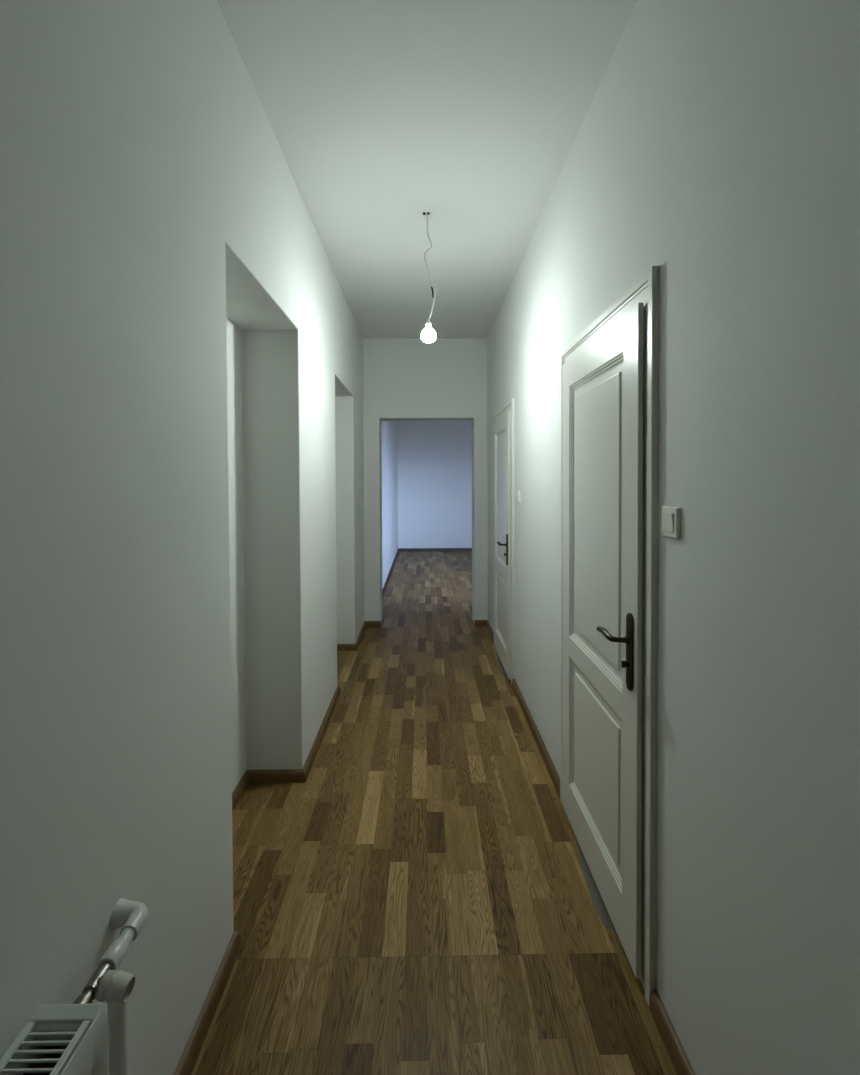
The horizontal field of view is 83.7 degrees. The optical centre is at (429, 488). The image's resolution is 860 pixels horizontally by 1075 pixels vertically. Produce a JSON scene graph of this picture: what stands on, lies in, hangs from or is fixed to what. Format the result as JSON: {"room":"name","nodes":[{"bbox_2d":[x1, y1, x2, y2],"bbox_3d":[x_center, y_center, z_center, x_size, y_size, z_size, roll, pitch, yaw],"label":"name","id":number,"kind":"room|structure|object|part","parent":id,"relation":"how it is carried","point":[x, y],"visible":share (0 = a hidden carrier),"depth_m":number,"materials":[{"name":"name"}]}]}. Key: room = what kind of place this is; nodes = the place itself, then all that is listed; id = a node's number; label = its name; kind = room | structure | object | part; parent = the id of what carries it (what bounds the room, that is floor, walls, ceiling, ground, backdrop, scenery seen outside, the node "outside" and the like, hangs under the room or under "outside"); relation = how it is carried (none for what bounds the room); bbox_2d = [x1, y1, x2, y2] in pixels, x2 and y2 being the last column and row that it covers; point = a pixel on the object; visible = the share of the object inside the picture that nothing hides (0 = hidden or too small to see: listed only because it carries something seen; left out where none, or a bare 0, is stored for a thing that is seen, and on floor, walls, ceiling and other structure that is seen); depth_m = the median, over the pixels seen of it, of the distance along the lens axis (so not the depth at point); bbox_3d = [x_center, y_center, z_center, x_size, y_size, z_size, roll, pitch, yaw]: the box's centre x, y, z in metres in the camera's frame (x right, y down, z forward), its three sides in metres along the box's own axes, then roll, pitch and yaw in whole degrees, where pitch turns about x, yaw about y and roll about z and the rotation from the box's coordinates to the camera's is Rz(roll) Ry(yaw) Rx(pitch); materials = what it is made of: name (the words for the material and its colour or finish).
{"room":"apartment hallway","nodes":[
{"label":"apartment hallway","id":0,"kind":"room"},
{"bbox_2d":[0,0,364,1074],"bbox_3d":[-0.888,-0.015,2.379,0.483,2.953,5.079,0,1,-1],"label":"wall","id":1,"kind":"structure","parent":0,"point":[182,578],"depth_m":1.09,"materials":[{"name":"white paint"}]},
{"bbox_2d":[0,961,135,1074],"bbox_3d":[-0.552,1.093,0.396,0.129,0.606,0.926,0,1,-1],"label":"radiator","id":2,"kind":"object","parent":1,"relation":"attached to","point":[58,1039],"visible":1,"depth_m":0.71,"materials":[{"name":"white metal"}]},
{"bbox_3d":[-0.583,1.097,0.335,0.012,0.600,0.804,0,1,-1],"label":"panel","id":3,"kind":"part","parent":2,"relation":"part of","materials":[{"name":"white metal"}]},
{"bbox_2d":[0,1021,89,1074],"bbox_3d":[-0.544,0.805,0.324,0.092,0.022,0.773,0,1,-1],"label":"grille","id":4,"kind":"object","parent":2,"relation":"attached to","point":[75,1035],"depth_m":0.68,"materials":[{"name":"white metal"}]},
{"bbox_3d":[-0.547,0.801,0.719,0.096,0.035,0.027,0,1,-1],"label":"plate","id":5,"kind":"part","parent":2,"relation":"part of","materials":[{"name":"white metal"}]},
{"bbox_3d":[-0.490,1.096,0.336,0.006,0.600,0.804,0,1,-1],"label":"panel","id":6,"kind":"part","parent":2,"relation":"part of","materials":[{"name":"white metal"}]},
{"bbox_3d":[-0.535,0.850,0.820,0.049,0.041,0.039,0,1,-1],"label":"valve knob","id":7,"kind":"part","parent":2,"relation":"part of","materials":[{"name":"white plastic"}]},
{"bbox_2d":[98,899,147,969],"bbox_3d":[-0.591,0.849,0.916,0.070,0.049,0.132,0,1,-1],"label":"supply pipe","id":8,"kind":"object","parent":1,"relation":"attached to","point":[128,915],"visible":0.94,"depth_m":0.92,"materials":[{"name":"white plastic"}]},
{"bbox_2d":[174,686,340,1074],"bbox_3d":[-0.759,1.446,1.624,0.299,0.056,3.514,0,1,-1],"label":"baseboard","id":9,"kind":"structure","parent":1,"relation":"attached to","point":[186,1064],"depth_m":1.49,"materials":[{"name":"brown wood"}]},
{"bbox_2d":[337,621,380,650],"bbox_3d":[-0.806,1.401,4.191,0.291,0.056,1.624,0,1,17],"label":"baseboard","id":10,"kind":"structure","parent":1,"relation":"attached to","point":[340,647],"depth_m":4.38,"materials":[{"name":"brown wood"}]},
{"bbox_2d":[381,421,397,588],"bbox_3d":[-0.754,-0.111,7.676,0.200,2.953,5.030,0,1,-1],"label":"wall","id":11,"kind":"structure","parent":0,"point":[388,428],"depth_m":7.73,"materials":[{"name":"white paint"}]},
{"bbox_2d":[382,548,471,596],"bbox_3d":[1.182,1.329,7.725,3.660,0.056,5.030,0,1,-1],"label":"baseboard","id":12,"kind":"structure","parent":11,"relation":"attached to","point":[399,549],"depth_m":10.20,"materials":[{"name":"wood"}]},
{"bbox_2d":[363,338,487,622],"bbox_3d":[1.038,-0.072,5.062,4.400,2.953,0.241,0,1,-1],"label":"wall","id":13,"kind":"structure","parent":0,"point":[405,379],"depth_m":4.92,"materials":[{"name":"white paint"}]},
{"bbox_2d":[217,0,636,337],"bbox_3d":[0.955,-1.573,3.084,4.600,0.120,14.600,0,1,-1],"label":"ceiling","id":14,"kind":"structure","parent":0,"point":[381,114],"depth_m":1.96,"materials":[{"name":"white paint"}]},
{"bbox_2d":[421,212,435,342],"bbox_3d":[-0.009,-1.151,2.615,0.080,0.699,0.080,1,1,44],"label":"hanging bulb","id":15,"kind":"object","parent":14,"relation":"hanging from","point":[428,335],"visible":1,"depth_m":2.61,"materials":[{"name":"white glass"}]},
{"bbox_3d":[-0.011,-1.305,2.613,0.049,0.387,0.018,0,1,-1],"label":"cord","id":16,"kind":"part","parent":15,"relation":"part of","materials":[{"name":"white plastic"}]},
{"bbox_2d":[425,320,431,327],"bbox_3d":[-0.008,-0.896,2.619,0.033,0.047,0.033,0,1,-1],"label":"socket","id":17,"kind":"object","parent":15,"relation":"attached to","point":[428,325],"depth_m":2.61,"materials":[{"name":"white plastic"}]},
{"bbox_3d":[-0.008,-0.821,2.621,0.080,0.039,0.080,0,1,-1],"label":"bulb","id":18,"kind":"part","parent":15,"relation":"part of","materials":[{"name":"white glass"}]},
{"bbox_3d":[0.011,-1.004,2.618,0.049,0.183,0.009,0,1,-1],"label":"cord","id":19,"kind":"part","parent":15,"relation":"part of","materials":[{"name":"white plastic"}]},
{"bbox_2d":[191,551,676,1074],"bbox_3d":[0.974,1.439,3.203,4.662,0.001,17.673,0,1,-1],"label":"floor","id":20,"kind":"structure","parent":0,"point":[421,903],"depth_m":1.74,"materials":[{"name":"brown wood"}]},
{"bbox_2d":[107,970,128,1074],"bbox_3d":[-0.550,1.173,0.852,0.031,0.628,0.030,0,1,-1],"label":"riser pipe","id":21,"kind":"object","parent":20,"relation":"on","point":[117,1014],"visible":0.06,"depth_m":0.84,"materials":[{"name":"white plastic"}]},
{"bbox_2d":[497,655,506,674],"bbox_3d":[0.648,1.425,3.946,0.200,0.003,0.560,0,1,-1],"label":"threshold","id":22,"kind":"object","parent":20,"relation":"on","point":[500,665],"visible":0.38,"depth_m":3.88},
{"bbox_2d":[576,838,618,937],"bbox_3d":[0.675,1.463,1.815,0.200,0.003,0.560,0,1,-1],"label":"threshold","id":23,"kind":"object","parent":20,"relation":"on","point":[596,898],"visible":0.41,"depth_m":1.73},
{"bbox_2d":[397,421,471,547],"bbox_3d":[1.143,-0.166,10.313,4.060,2.953,0.200,0,1,-1],"label":"wall","id":24,"kind":"structure","parent":0,"point":[435,457],"depth_m":10.20,"materials":[{"name":"white paint"}]},
{"bbox_2d":[487,0,859,1074],"bbox_3d":[0.772,-0.023,2.399,0.298,2.953,5.079,0,1,-1],"label":"wall","id":25,"kind":"structure","parent":0,"point":[716,147],"depth_m":1.00,"materials":[{"name":"white paint"}]},
{"bbox_2d":[474,620,493,642],"bbox_3d":[0.532,1.386,4.674,0.138,0.056,0.575,0,1,-1],"label":"baseboard","id":26,"kind":"structure","parent":25,"relation":"attached to","point":[476,622],"depth_m":4.91,"materials":[{"name":"brown wood"}]},
{"bbox_2d":[493,398,514,684],"bbox_3d":[0.560,0.383,3.921,0.109,2.089,0.895,0,1,-1],"label":"door","id":27,"kind":"structure","parent":25,"relation":"in","point":[503,425],"depth_m":3.73,"materials":[{"name":"white paint"}]},
{"bbox_3d":[0.579,0.065,3.903,0.014,1.068,0.552,0,1,-1],"label":"panel","id":28,"kind":"part","parent":27,"relation":"part of","materials":[{"name":"white paint"}]},
{"bbox_3d":[0.583,0.960,3.919,0.014,0.554,0.552,0,1,-1],"label":"panel","id":29,"kind":"part","parent":27,"relation":"part of","materials":[{"name":"white paint"}]},
{"bbox_3d":[0.572,0.451,3.574,0.010,0.234,0.040,0,1,-1],"label":"handle plate","id":30,"kind":"part","parent":27,"relation":"part of","materials":[{"name":"brown metal"}]},
{"bbox_2d":[516,490,520,501],"bbox_3d":[0.604,0.049,3.285,0.016,0.081,0.081,0,1,-1],"label":"light switch","id":31,"kind":"object","parent":25,"relation":"attached to","point":[518,492],"visible":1,"depth_m":3.26,"materials":[{"name":"white plastic"}]},
{"bbox_2d":[512,679,559,797],"bbox_3d":[0.613,1.418,2.874,0.021,0.056,1.237,0,1,-1],"label":"baseboard","id":32,"kind":"structure","parent":25,"relation":"attached to","point":[553,773],"depth_m":2.70,"materials":[{"name":"brown wood"}]},
{"bbox_2d":[560,266,659,1005],"bbox_3d":[0.586,0.421,1.790,0.109,2.089,0.895,0,1,-1],"label":"door","id":33,"kind":"structure","parent":25,"relation":"in","point":[609,373],"depth_m":1.58,"materials":[{"name":"white paint"}]},
{"bbox_3d":[0.609,0.999,1.788,0.014,0.554,0.552,0,1,-1],"label":"panel","id":34,"kind":"part","parent":33,"relation":"part of","materials":[{"name":"white paint"}]},
{"bbox_3d":[0.605,0.103,1.772,0.014,1.068,0.552,0,1,-1],"label":"panel","id":35,"kind":"part","parent":33,"relation":"part of","materials":[{"name":"white paint"}]},
{"bbox_3d":[0.554,0.452,1.483,0.051,0.031,0.136,-1,1,-25],"label":"lever","id":36,"kind":"part","parent":33,"relation":"part of","materials":[{"name":"brown metal"}]},
{"bbox_3d":[0.599,0.489,1.442,0.010,0.234,0.040,0,1,-1],"label":"handle plate","id":37,"kind":"part","parent":33,"relation":"part of","materials":[{"name":"brown metal"}]},
{"bbox_2d":[662,506,680,539],"bbox_3d":[0.629,0.088,1.260,0.016,0.081,0.081,0,1,-1],"label":"light switch","id":38,"kind":"object","parent":25,"relation":"attached to","point":[671,516],"visible":1,"depth_m":1.24,"materials":[{"name":"white plastic"}]},
{"bbox_2d":[649,989,695,1074],"bbox_3d":[0.641,1.458,0.622,0.021,0.056,1.477,0,1,-1],"label":"baseboard","id":39,"kind":"structure","parent":25,"relation":"attached to","point":[681,1063],"depth_m":1.26,"materials":[{"name":"brown wood"}]}
]}

